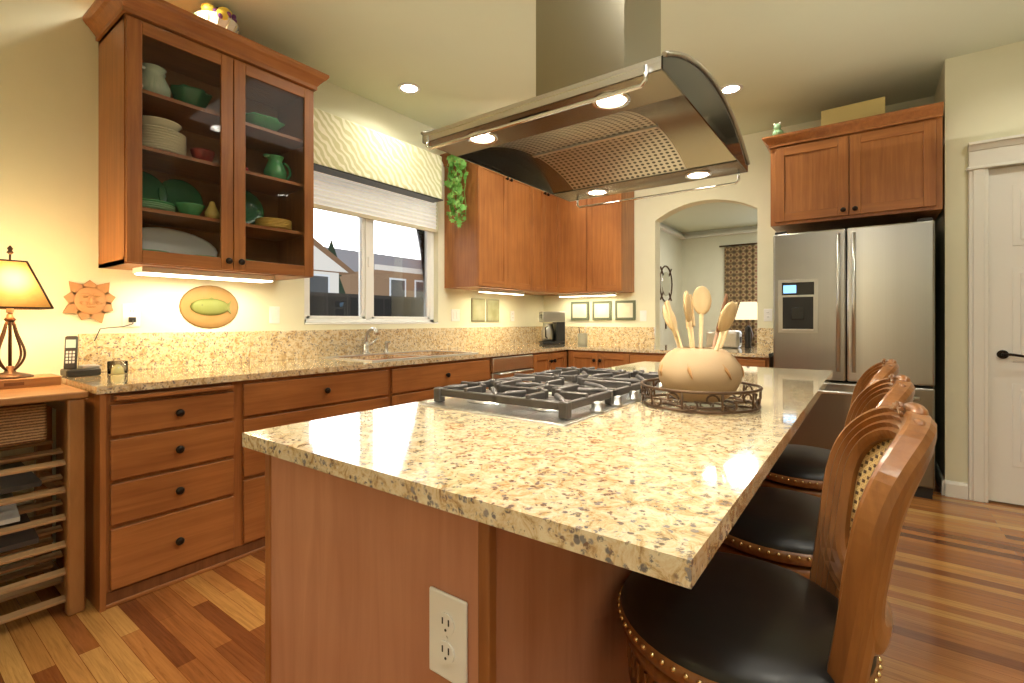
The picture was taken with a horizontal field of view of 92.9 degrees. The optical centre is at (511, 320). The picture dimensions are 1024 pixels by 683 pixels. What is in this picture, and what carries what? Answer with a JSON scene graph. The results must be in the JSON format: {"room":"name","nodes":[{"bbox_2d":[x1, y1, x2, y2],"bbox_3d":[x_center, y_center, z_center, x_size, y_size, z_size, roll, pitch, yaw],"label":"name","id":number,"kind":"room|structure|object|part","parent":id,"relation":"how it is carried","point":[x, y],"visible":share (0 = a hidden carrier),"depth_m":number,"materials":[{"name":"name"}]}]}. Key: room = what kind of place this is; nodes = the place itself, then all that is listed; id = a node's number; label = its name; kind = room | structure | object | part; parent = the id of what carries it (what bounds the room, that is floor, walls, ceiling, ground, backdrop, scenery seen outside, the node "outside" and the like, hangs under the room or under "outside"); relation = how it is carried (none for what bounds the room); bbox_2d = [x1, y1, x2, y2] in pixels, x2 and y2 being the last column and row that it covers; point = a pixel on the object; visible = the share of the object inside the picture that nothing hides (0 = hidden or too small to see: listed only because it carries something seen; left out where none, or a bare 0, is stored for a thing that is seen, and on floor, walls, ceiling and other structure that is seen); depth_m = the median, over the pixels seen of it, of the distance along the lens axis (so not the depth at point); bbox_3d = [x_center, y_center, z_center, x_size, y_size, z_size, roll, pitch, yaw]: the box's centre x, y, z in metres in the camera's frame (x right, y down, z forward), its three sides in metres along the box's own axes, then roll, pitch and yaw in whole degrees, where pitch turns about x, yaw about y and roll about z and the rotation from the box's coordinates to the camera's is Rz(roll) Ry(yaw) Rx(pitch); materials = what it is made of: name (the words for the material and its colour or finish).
{"room":"kitchen","nodes":[
{"label":"kitchen","id":0,"kind":"room"},
{"bbox_2d":[0,0,542,575],"bbox_3d":[-1.391,-0.295,3.689,0.150,2.950,6.100,0,0,36],"label":"wall","id":1,"kind":"structure","parent":0,"point":[48,140],"depth_m":2.44,"materials":[{"name":"paint"}]},
{"bbox_2d":[63,280,115,322],"bbox_3d":[-2.151,-0.099,2.487,0.045,0.221,0.210,0,0,36],"label":"plaque","id":2,"kind":"object","parent":1,"relation":"attached to","point":[89,299],"visible":1,"depth_m":2.48,"materials":[{"name":"ceramic"}]},
{"bbox_2d":[94,304,139,340],"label":"outlet","id":3,"kind":"object","parent":1,"relation":"attached to","point":[130,315],"depth_m":2.63,"materials":[{"name":"white plastic"}]},
{"bbox_3d":[-2.074,0.040,2.546,0.083,0.122,0.193,0,0,36],"label":"outlet plug cord","id":4,"kind":"part","parent":3,"relation":"part of","materials":[{"name":"black plastic"}]},
{"bbox_2d":[82,0,329,282],"bbox_3d":[-1.668,-0.995,2.775,0.482,1.512,1.091,0,0,36],"label":"upper cabinet","id":5,"kind":"object","parent":1,"relation":"attached to","point":[206,141],"visible":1,"depth_m":2.65,"materials":[{"name":"brown wood"}]},
{"bbox_2d":[132,266,274,282],"bbox_3d":[-1.705,-0.256,2.746,0.140,0.034,0.673,0,0,36],"label":"light","id":6,"kind":"object","parent":5,"relation":"attached to","point":[137,270],"depth_m":2.66,"materials":[{"name":"white plastic"}]},
{"bbox_2d":[179,285,237,328],"bbox_3d":[-1.821,-0.085,2.948,0.039,0.264,0.330,0,0,36],"label":"plaque","id":7,"kind":"object","parent":1,"relation":"attached to","point":[208,306],"visible":1,"depth_m":2.93,"materials":[{"name":"ceramic"}]},
{"bbox_2d":[269,306,279,323],"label":"outlet","id":8,"kind":"object","parent":1,"relation":"attached to","point":[274,312],"depth_m":3.27,"materials":[{"name":"white plastic"}]},
{"bbox_2d":[78,326,542,369],"bbox_3d":[-0.896,0.165,4.215,0.023,0.200,4.363,0,0,36],"label":"backsplash","id":9,"kind":"structure","parent":1,"relation":"attached to","point":[141,351],"depth_m":3.06,"materials":[{"name":"beige stone"}]},
{"bbox_2d":[304,108,442,324],"bbox_3d":[-1.085,-0.730,3.967,0.244,1.510,1.368,0,0,36],"label":"window","id":10,"kind":"structure","parent":1,"relation":"in","point":[368,177],"depth_m":3.93,"materials":[{"name":"white plastic"}]},
{"bbox_2d":[451,309,459,320],"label":"outlet","id":11,"kind":"object","parent":1,"relation":"attached to","point":[455,313],"depth_m":4.70,"materials":[{"name":"white plastic"}]},
{"bbox_2d":[471,298,498,320],"bbox_3d":[-0.273,-0.113,5.070,0.014,0.235,0.450,0,0,36],"label":"tiles","id":12,"kind":"structure","parent":1,"relation":"attached to","point":[478,309],"depth_m":5.05,"materials":[{"name":"beige tile"}]},
{"bbox_2d":[444,153,539,292],"bbox_3d":[-0.189,-0.929,4.842,0.418,1.238,0.941,0,0,36],"label":"upper cabinet","id":13,"kind":"object","parent":1,"relation":"attached to","point":[503,234],"depth_m":4.54,"materials":[{"name":"brown wood"}]},
{"bbox_2d":[477,288,616,296],"bbox_3d":[0.405,-0.292,4.976,0.820,0.032,1.360,0,0,36],"label":"light","id":14,"kind":"object","parent":13,"relation":"attached to","point":[511,291],"depth_m":5.24,"materials":[{"name":"white"}]},
{"bbox_2d":[510,311,513,320],"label":"outlet","id":15,"kind":"object","parent":1,"relation":"attached to","point":[511,312],"depth_m":5.44,"materials":[{"name":"white plastic"}]},
{"bbox_2d":[516,190,543,294],"bbox_3d":[0.121,-0.929,5.265,0.418,1.238,0.352,0,0,36],"label":"upper cabinet","id":16,"kind":"object","parent":1,"relation":"attached to","point":[541,192],"depth_m":5.19,"materials":[{"name":"brown wood"}]},
{"bbox_2d":[520,192,559,295],"bbox_3d":[0.265,-0.929,5.450,0.429,1.238,0.361,0,0,36],"label":"upper cabinet","id":17,"kind":"object","parent":1,"relation":"attached to","point":[551,202],"depth_m":5.37,"materials":[{"name":"brown wood"}]},
{"bbox_2d":[0,480,1023,682],"bbox_3d":[0.644,1.210,0.861,6.780,0.060,8.550,0,0,36],"label":"floor","id":18,"kind":"structure","parent":0,"point":[955,597],"depth_m":1.91,"materials":[{"name":"brown wood"}]},
{"bbox_2d":[0,384,88,624],"bbox_3d":[-2.176,0.733,1.895,0.630,0.895,0.678,0,0,36],"label":"rack","id":19,"kind":"object","parent":18,"relation":"on","point":[25,417],"visible":0.98,"depth_m":1.95,"materials":[{"name":"brown wood"}]},
{"bbox_2d":[0,395,46,583],"bbox_3d":[-2.105,0.595,1.859,0.294,0.584,0.436,0,0,36],"label":"basket","id":20,"kind":"object","parent":19,"relation":"on","point":[22,425],"depth_m":1.92,"materials":[{"name":"wicker"}]},
{"bbox_2d":[0,246,61,389],"bbox_3d":[-2.159,-0.021,2.095,0.237,0.610,0.300,0,0,36],"label":"table lamp","id":21,"kind":"object","parent":19,"relation":"on","point":[21,287],"visible":1,"depth_m":2.08,"materials":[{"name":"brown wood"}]},
{"bbox_2d":[56,378,243,612],"bbox_3d":[-1.783,0.737,2.391,0.714,0.885,0.542,0,0,36],"label":"base cabinet","id":22,"kind":"object","parent":18,"relation":"on","point":[174,480],"depth_m":2.15,"materials":[{"name":"brown wood"}]},
{"bbox_2d":[59,342,595,393],"bbox_3d":[-0.640,0.280,3.967,0.729,0.030,4.460,0,0,36],"label":"countertop","id":23,"kind":"structure","parent":22,"relation":"on","point":[163,375],"depth_m":2.66,"materials":[{"name":"beige stone"}]},
{"bbox_2d":[60,336,100,376],"bbox_3d":[-2.089,0.168,2.359,0.120,0.191,0.130,0,0,36],"label":"cordless phone","id":24,"kind":"object","parent":23,"relation":"on","point":[70,369],"visible":1,"depth_m":2.34,"materials":[{"name":"black plastic"}]},
{"bbox_2d":[107,360,127,373],"bbox_3d":[-1.984,0.233,2.450,0.084,0.062,0.084,0,0,36],"label":"candle jar","id":25,"kind":"object","parent":23,"relation":"on","point":[117,367],"visible":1,"depth_m":2.42,"materials":[{"name":"clear glass"}]},
{"bbox_2d":[361,327,391,354],"bbox_3d":[-1.011,0.152,3.773,0.253,0.212,0.295,0,0,36],"label":"faucet","id":26,"kind":"object","parent":23,"relation":"on","point":[365,346],"depth_m":3.76,"materials":[{"name":"metal"}]},
{"bbox_2d":[320,338,479,361],"bbox_3d":[-0.829,0.211,3.748,0.596,0.107,1.060,0,0,36],"label":"sink","id":27,"kind":"object","parent":23,"relation":"in","point":[384,349],"depth_m":3.99,"materials":[{"name":"silver metal"}]},
{"bbox_2d":[539,312,564,344],"bbox_3d":[0.456,0.079,5.559,0.265,0.370,0.233,0,0,-9],"label":"coffee maker","id":28,"kind":"object","parent":23,"relation":"on","point":[553,332],"visible":1,"depth_m":5.48,"materials":[{"name":"black plastic"}]},
{"bbox_2d":[577,325,587,344],"bbox_3d":[0.786,0.154,5.428,0.116,0.220,0.116,0,0,36],"label":"utensil crock","id":29,"kind":"object","parent":23,"relation":"on","point":[582,338],"visible":0.98,"depth_m":5.38,"materials":[{"name":"grey ceramic"}]},
{"bbox_2d":[244,362,403,556],"bbox_3d":[-1.323,0.737,3.018,0.714,0.885,1.014,0,0,36],"label":"base cabinet","id":30,"kind":"object","parent":18,"relation":"on","point":[270,400],"depth_m":2.65,"materials":[{"name":"brown wood"}]},
{"bbox_2d":[404,354,495,403],"bbox_3d":[-0.758,0.737,3.786,0.714,0.885,1.041,0,0,36],"label":"base cabinet","id":31,"kind":"object","parent":18,"relation":"on","point":[420,378],"depth_m":3.54,"materials":[{"name":"brown wood"}]},
{"bbox_2d":[496,350,535,381],"bbox_3d":[-0.265,0.737,4.457,0.714,0.885,0.772,0,0,36],"label":"dishwasher","id":32,"kind":"object","parent":18,"relation":"on","point":[507,365],"depth_m":4.25,"materials":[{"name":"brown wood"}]},
{"bbox_2d":[265,409,810,682],"bbox_3d":[0.477,0.730,1.788,0.888,0.900,2.344,0,0,36],"label":"kitchen island","id":33,"kind":"object","parent":18,"relation":"on","point":[362,585],"depth_m":0.88,"materials":[{"name":"brown wood"}]},
{"bbox_2d":[429,586,467,682],"bbox_3d":[-0.101,0.495,0.762,0.080,0.134,0.009,0,0,36],"label":"outlet","id":34,"kind":"object","parent":33,"relation":"attached to","point":[448,605],"depth_m":0.76,"materials":[{"name":"white plastic"}]},
{"bbox_2d":[242,361,832,588],"bbox_3d":[0.505,0.263,1.769,0.980,0.034,2.410,0,0,36],"label":"island countertop","id":35,"kind":"structure","parent":33,"relation":"on","point":[576,464],"depth_m":0.91,"materials":[{"name":"beige stone"}]},
{"bbox_2d":[419,366,682,435],"bbox_3d":[0.193,0.229,1.657,0.498,0.082,0.900,0,0,36],"label":"cooktop","id":36,"kind":"object","parent":35,"relation":"in","point":[567,398],"depth_m":1.41,"materials":[{"name":"metal"}]},
{"bbox_2d":[640,286,762,413],"bbox_3d":[0.558,0.069,1.452,0.341,0.357,0.341,0,0,36],"label":"utensil holder","id":37,"kind":"object","parent":35,"relation":"on","point":[700,374],"visible":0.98,"depth_m":1.37,"materials":[{"name":"beige ceramic"}]},
{"bbox_3d":[0.555,0.158,1.451,0.240,0.158,0.240,0,0,36],"label":"pot","id":38,"kind":"part","parent":37,"relation":"part of","materials":[{"name":"ceramic"}]},
{"bbox_2d":[640,377,762,413],"bbox_3d":[0.558,0.217,1.452,0.341,0.060,0.341,0,0,36],"label":"tray","id":39,"kind":"object","parent":35,"relation":"on","point":[698,393],"depth_m":1.36,"materials":[{"name":"brown metal"}]},
{"bbox_2d":[536,350,571,371],"bbox_3d":[0.138,0.737,4.959,0.770,0.885,0.663,0,0,36],"label":"base cabinet","id":40,"kind":"object","parent":18,"relation":"on","point":[545,359],"depth_m":4.77,"materials":[{"name":"brown wood"}]},
{"bbox_2d":[572,350,635,368],"bbox_3d":[1.024,0.737,5.032,0.751,0.885,0.696,0,0,36],"label":"base cabinet","id":41,"kind":"object","parent":18,"relation":"on","point":[580,358],"depth_m":4.79,"materials":[{"name":"brown wood"}]},
{"bbox_2d":[568,346,772,353],"bbox_3d":[1.519,0.280,4.733,1.844,0.030,0.668,0,0,36],"label":"countertop","id":42,"kind":"structure","parent":41,"relation":"on","point":[669,348],"depth_m":4.72,"materials":[{"name":"beige stone"}]},
{"bbox_2d":[706,330,741,347],"bbox_3d":[2.119,0.178,4.865,0.315,0.172,0.170,0,0,36],"label":"toaster","id":43,"kind":"object","parent":42,"relation":"on","point":[733,339],"visible":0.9,"depth_m":4.77,"materials":[{"name":"metal"}]},
{"bbox_2d":[745,326,750,347],"bbox_3d":[2.283,0.154,4.713,0.058,0.220,0.060,0,0,36],"label":"pepper mill","id":44,"kind":"object","parent":42,"relation":"on","point":[747,336],"visible":1,"depth_m":4.69,"materials":[{"name":"black plastic"}]},
{"bbox_2d":[636,350,667,362],"bbox_3d":[1.480,0.737,4.744,0.572,0.885,0.620,0,0,36],"label":"base cabinet","id":45,"kind":"object","parent":18,"relation":"on","point":[641,355],"depth_m":4.51,"materials":[{"name":"brown wood"}]},
{"bbox_2d":[732,354,772,367],"bbox_3d":[2.115,0.737,4.278,0.345,0.885,0.620,0,0,36],"label":"base cabinet","id":46,"kind":"object","parent":18,"relation":"on","point":[752,360],"depth_m":4.00,"materials":[{"name":"brown wood"}]},
{"bbox_2d":[617,401,936,682],"bbox_3d":[0.479,0.661,0.958,0.537,1.039,0.467,0,0,27],"label":"bar stool","id":47,"kind":"object","parent":18,"relation":"on","point":[731,618],"visible":0.9,"depth_m":0.85,"materials":[{"name":"brown wood"}]},
{"bbox_2d":[617,550,882,682],"bbox_3d":[0.448,0.563,0.974,0.467,0.066,0.467,0,0,27],"label":"seat cushion","id":48,"kind":"object","parent":47,"relation":"on","point":[745,619],"depth_m":0.87,"materials":[{"name":"black leather"}]},
{"bbox_2d":[717,374,914,578],"bbox_3d":[0.820,0.661,1.412,0.537,1.039,0.467,0,0,30],"label":"bar stool","id":49,"kind":"object","parent":18,"relation":"on","point":[776,526],"visible":0.23,"depth_m":1.30,"materials":[{"name":"black leather"}]},
{"bbox_2d":[717,486,880,562],"bbox_3d":[0.790,0.563,1.430,0.467,0.066,0.467,0,0,30],"label":"seat cushion","id":50,"kind":"object","parent":49,"relation":"on","point":[777,524],"depth_m":1.30,"materials":[{"name":"black leather"}]},
{"bbox_2d":[760,358,898,497],"bbox_3d":[1.218,0.661,1.962,0.537,1.039,0.467,0,0,32],"label":"bar stool","id":51,"kind":"object","parent":18,"relation":"on","point":[799,468],"visible":0.1,"depth_m":1.85,"materials":[{"name":"brown wood"}]},
{"bbox_2d":[760,444,875,486],"bbox_3d":[1.188,0.563,1.981,0.467,0.066,0.467,0,0,32],"label":"seat cushion","id":52,"kind":"object","parent":51,"relation":"on","point":[797,465],"depth_m":1.85,"materials":[{"name":"black leather"}]},
{"bbox_2d":[773,218,934,498],"bbox_3d":[2.611,0.248,3.770,0.945,1.863,0.872,0,0,36],"label":"refrigerator","id":53,"kind":"object","parent":18,"relation":"on","point":[851,306],"visible":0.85,"depth_m":3.45,"materials":[{"name":"silver metal"}]},
{"bbox_2d":[164,0,1023,135],"bbox_3d":[1.904,-1.810,2.448,6.930,0.080,12.900,0,0,36],"label":"ceiling","id":54,"kind":"structure","parent":0,"point":[785,63],"depth_m":3.12,"materials":[{"name":"paint"}]},
{"bbox_2d":[398,83,420,93],"bbox_3d":[-0.781,-1.769,3.700,0.169,0.010,0.169,0,0,-3],"label":"recessed light","id":55,"kind":"object","parent":54,"relation":"in","point":[412,88],"depth_m":3.70,"materials":[{"name":"white"}]},
{"bbox_2d":[421,0,749,207],"bbox_3d":[0.292,-1.137,1.622,0.754,1.264,0.934,0,0,36],"label":"range hood","id":56,"kind":"object","parent":54,"relation":"hanging from","point":[618,103],"visible":1,"depth_m":1.51,"materials":[{"name":"metal"}]},
{"bbox_2d":[721,83,742,94],"bbox_3d":[1.667,-1.769,3.714,0.169,0.010,0.169,0,0,15],"label":"recessed light","id":57,"kind":"object","parent":54,"relation":"in","point":[728,89],"depth_m":3.70,"materials":[{"name":"white glass"}]},
{"bbox_2d":[660,230,683,344],"bbox_3d":[2.398,-0.295,8.028,0.120,2.950,2.180,0,0,36],"label":"wall","id":58,"kind":"structure","parent":0,"point":[671,247],"depth_m":8.50,"materials":[{"name":"paint"}]},
{"bbox_2d":[660,265,672,328],"bbox_3d":[2.581,-0.400,8.155,0.024,1.060,0.621,0,0,36],"label":"wall sconce","id":59,"kind":"object","parent":58,"relation":"attached to","point":[665,283],"visible":0.77,"depth_m":8.13,"materials":[{"name":"brown metal"}]},
{"bbox_2d":[661,202,756,232],"bbox_3d":[3.394,-1.685,6.317,4.410,0.169,3.799,0,0,36],"label":"ceiling","id":60,"kind":"structure","parent":0,"point":[711,216],"depth_m":7.53,"materials":[{"name":"paint"}]},
{"bbox_2d":[684,232,756,345],"bbox_3d":[4.695,-0.295,7.793,4.460,2.950,0.120,0,0,36],"label":"wall","id":61,"kind":"structure","parent":0,"point":[693,264],"depth_m":8.61,"materials":[{"name":"paint"}]},
{"bbox_2d":[660,223,756,239],"bbox_3d":[4.048,-1.542,6.829,3.960,0.115,2.200,0,0,36],"label":"crown molding","id":62,"kind":"structure","parent":61,"relation":"attached to","point":[709,233],"depth_m":8.40,"materials":[{"name":"white wood"}]},
{"bbox_2d":[719,243,756,346],"bbox_3d":[4.316,-0.187,7.903,1.800,2.234,0.039,0,0,36],"label":"plaid curtain","id":63,"kind":"object","parent":61,"relation":"hanging from","point":[740,272],"visible":0.38,"depth_m":8.23,"materials":[{"name":"brown fabric"}]},
{"bbox_2d":[543,96,933,387],"bbox_3d":[1.898,-0.295,4.965,3.640,2.950,0.150,0,0,36],"label":"wall","id":64,"kind":"structure","parent":0,"point":[751,188],"depth_m":4.99,"materials":[{"name":"paint"}]},
{"bbox_2d":[571,301,588,319],"bbox_3d":[0.791,-0.117,5.671,0.235,0.215,0.021,0,0,36],"label":"picture frames","id":65,"kind":"object","parent":64,"relation":"attached to","point":[579,310],"depth_m":5.66,"materials":[{"name":"grey"}]},
{"bbox_2d":[560,191,633,296],"bbox_3d":[0.895,-0.929,5.371,0.797,1.238,0.379,0,0,36],"label":"upper cabinet","id":66,"kind":"object","parent":64,"relation":"attached to","point":[597,242],"depth_m":5.22,"materials":[{"name":"brown wood"}]},
{"bbox_2d":[592,301,611,319],"bbox_3d":[1.016,-0.117,5.505,0.235,0.215,0.021,0,0,36],"label":"picture frames","id":67,"kind":"object","parent":64,"relation":"attached to","point":[601,310],"depth_m":5.50,"materials":[{"name":"grey"}]},
{"bbox_2d":[565,326,654,345],"bbox_3d":[0.953,0.165,5.550,1.375,0.200,0.022,0,0,36],"label":"backsplash","id":68,"kind":"structure","parent":64,"relation":"attached to","point":[603,336],"depth_m":5.39,"materials":[{"name":"beige stone"}]},
{"bbox_2d":[615,300,635,319],"bbox_3d":[1.242,-0.117,5.340,0.235,0.215,0.021,0,0,36],"label":"picture frames","id":69,"kind":"object","parent":64,"relation":"attached to","point":[624,310],"depth_m":5.33,"materials":[{"name":"grey"}]},
{"bbox_2d":[640,310,645,320],"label":"outlet","id":70,"kind":"object","parent":64,"relation":"attached to","point":[642,313],"depth_m":5.22,"materials":[{"name":"white plastic"}]},
{"bbox_2d":[764,309,771,320],"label":"outlet","id":71,"kind":"object","parent":64,"relation":"attached to","point":[767,312],"depth_m":4.51,"materials":[{"name":"white plastic"}]},
{"bbox_2d":[762,97,943,233],"bbox_3d":[2.629,-1.176,3.824,1.071,0.862,0.819,0,0,36],"label":"upper cabinet","id":72,"kind":"object","parent":64,"relation":"attached to","point":[867,163],"visible":1,"depth_m":3.51,"materials":[{"name":"brown wood"}]},
{"bbox_2d":[934,41,1023,482],"bbox_3d":[4.347,-0.295,2.700,2.990,2.950,0.720,0,0,36],"label":"wall","id":73,"kind":"structure","parent":0,"point":[980,94],"depth_m":3.25,"materials":[{"name":"paint"}]},
{"bbox_2d":[935,460,967,499],"bbox_3d":[4.318,1.127,2.674,3.006,0.105,0.675,0,0,36],"label":"baseboard","id":74,"kind":"structure","parent":73,"relation":"attached to","point":[954,489],"depth_m":3.27,"materials":[{"name":"white wood"}]},
{"bbox_2d":[966,134,1023,502],"bbox_3d":[3.420,0.006,2.899,1.054,2.347,0.055,0,0,36],"label":"door frame","id":75,"kind":"structure","parent":73,"relation":"attached to","point":[984,156],"depth_m":3.17,"materials":[{"name":"white wood"}]},
{"bbox_2d":[988,165,1023,504],"bbox_3d":[3.439,0.090,2.925,0.834,2.155,0.097,0,0,36],"label":"door","id":76,"kind":"structure","parent":73,"relation":"in","point":[1005,331],"depth_m":3.13,"materials":[{"name":"white wood"}]},
{"bbox_3d":[3.177,0.215,3.092,0.135,0.056,0.056,0,0,36],"label":"door handle","id":77,"kind":"part","parent":76,"relation":"part of","materials":[{"name":"black metal"}]},
{"bbox_3d":[3.393,1.210,6.317,4.410,0.060,3.800,0,0,36],"label":"floor","id":78,"kind":"structure","parent":0,"visible":0},
{"bbox_3d":[3.753,0.810,7.728,0.600,0.740,0.600,0,0,36],"label":"table","id":79,"kind":"object","parent":78,"relation":"on","visible":0},
{"bbox_2d":[735,302,756,346],"bbox_3d":[3.753,0.069,7.728,0.400,0.740,0.400,0,0,36],"label":"lamp","id":80,"kind":"object","parent":79,"relation":"on","point":[747,311],"visible":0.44,"depth_m":7.61,"materials":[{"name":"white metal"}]},
{"label":"outside","id":81,"kind":"structure","parent":0,"visible":0},
{"bbox_3d":[-14.187,1.530,21.589,41.570,0.100,42.000,0,0,36],"label":"ground","id":82,"kind":"structure","parent":81,"visible":0},
{"bbox_2d":[310,239,355,292],"bbox_3d":[-10.332,-0.920,18.881,7.450,4.800,4.800,0,0,36],"label":"house","id":83,"kind":"structure","parent":82,"relation":"on","point":[327,255],"depth_m":17.78,"materials":[{"name":"white paint"}]},
{"bbox_2d":[328,240,345,293],"bbox_3d":[-11.821,-1.870,25.169,14.167,6.700,16.828,0,0,36],"label":"trees","id":84,"kind":"object","parent":82,"relation":"on","point":[332,251],"depth_m":20.38,"materials":[{"name":"green plant"}]},
{"bbox_2d":[310,292,421,322],"bbox_3d":[-1.856,0.500,10.049,0.090,1.960,30.000,0,0,36],"label":"fence","id":85,"kind":"object","parent":82,"relation":"on","point":[339,310],"depth_m":8.66,"materials":[{"name":"black wood"}]},
{"bbox_2d":[325,247,420,296],"bbox_3d":[-6.841,-0.970,24.816,9.050,4.900,7.300,0,0,36],"label":"house","id":86,"kind":"structure","parent":82,"relation":"on","point":[347,283],"depth_m":20.91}
]}

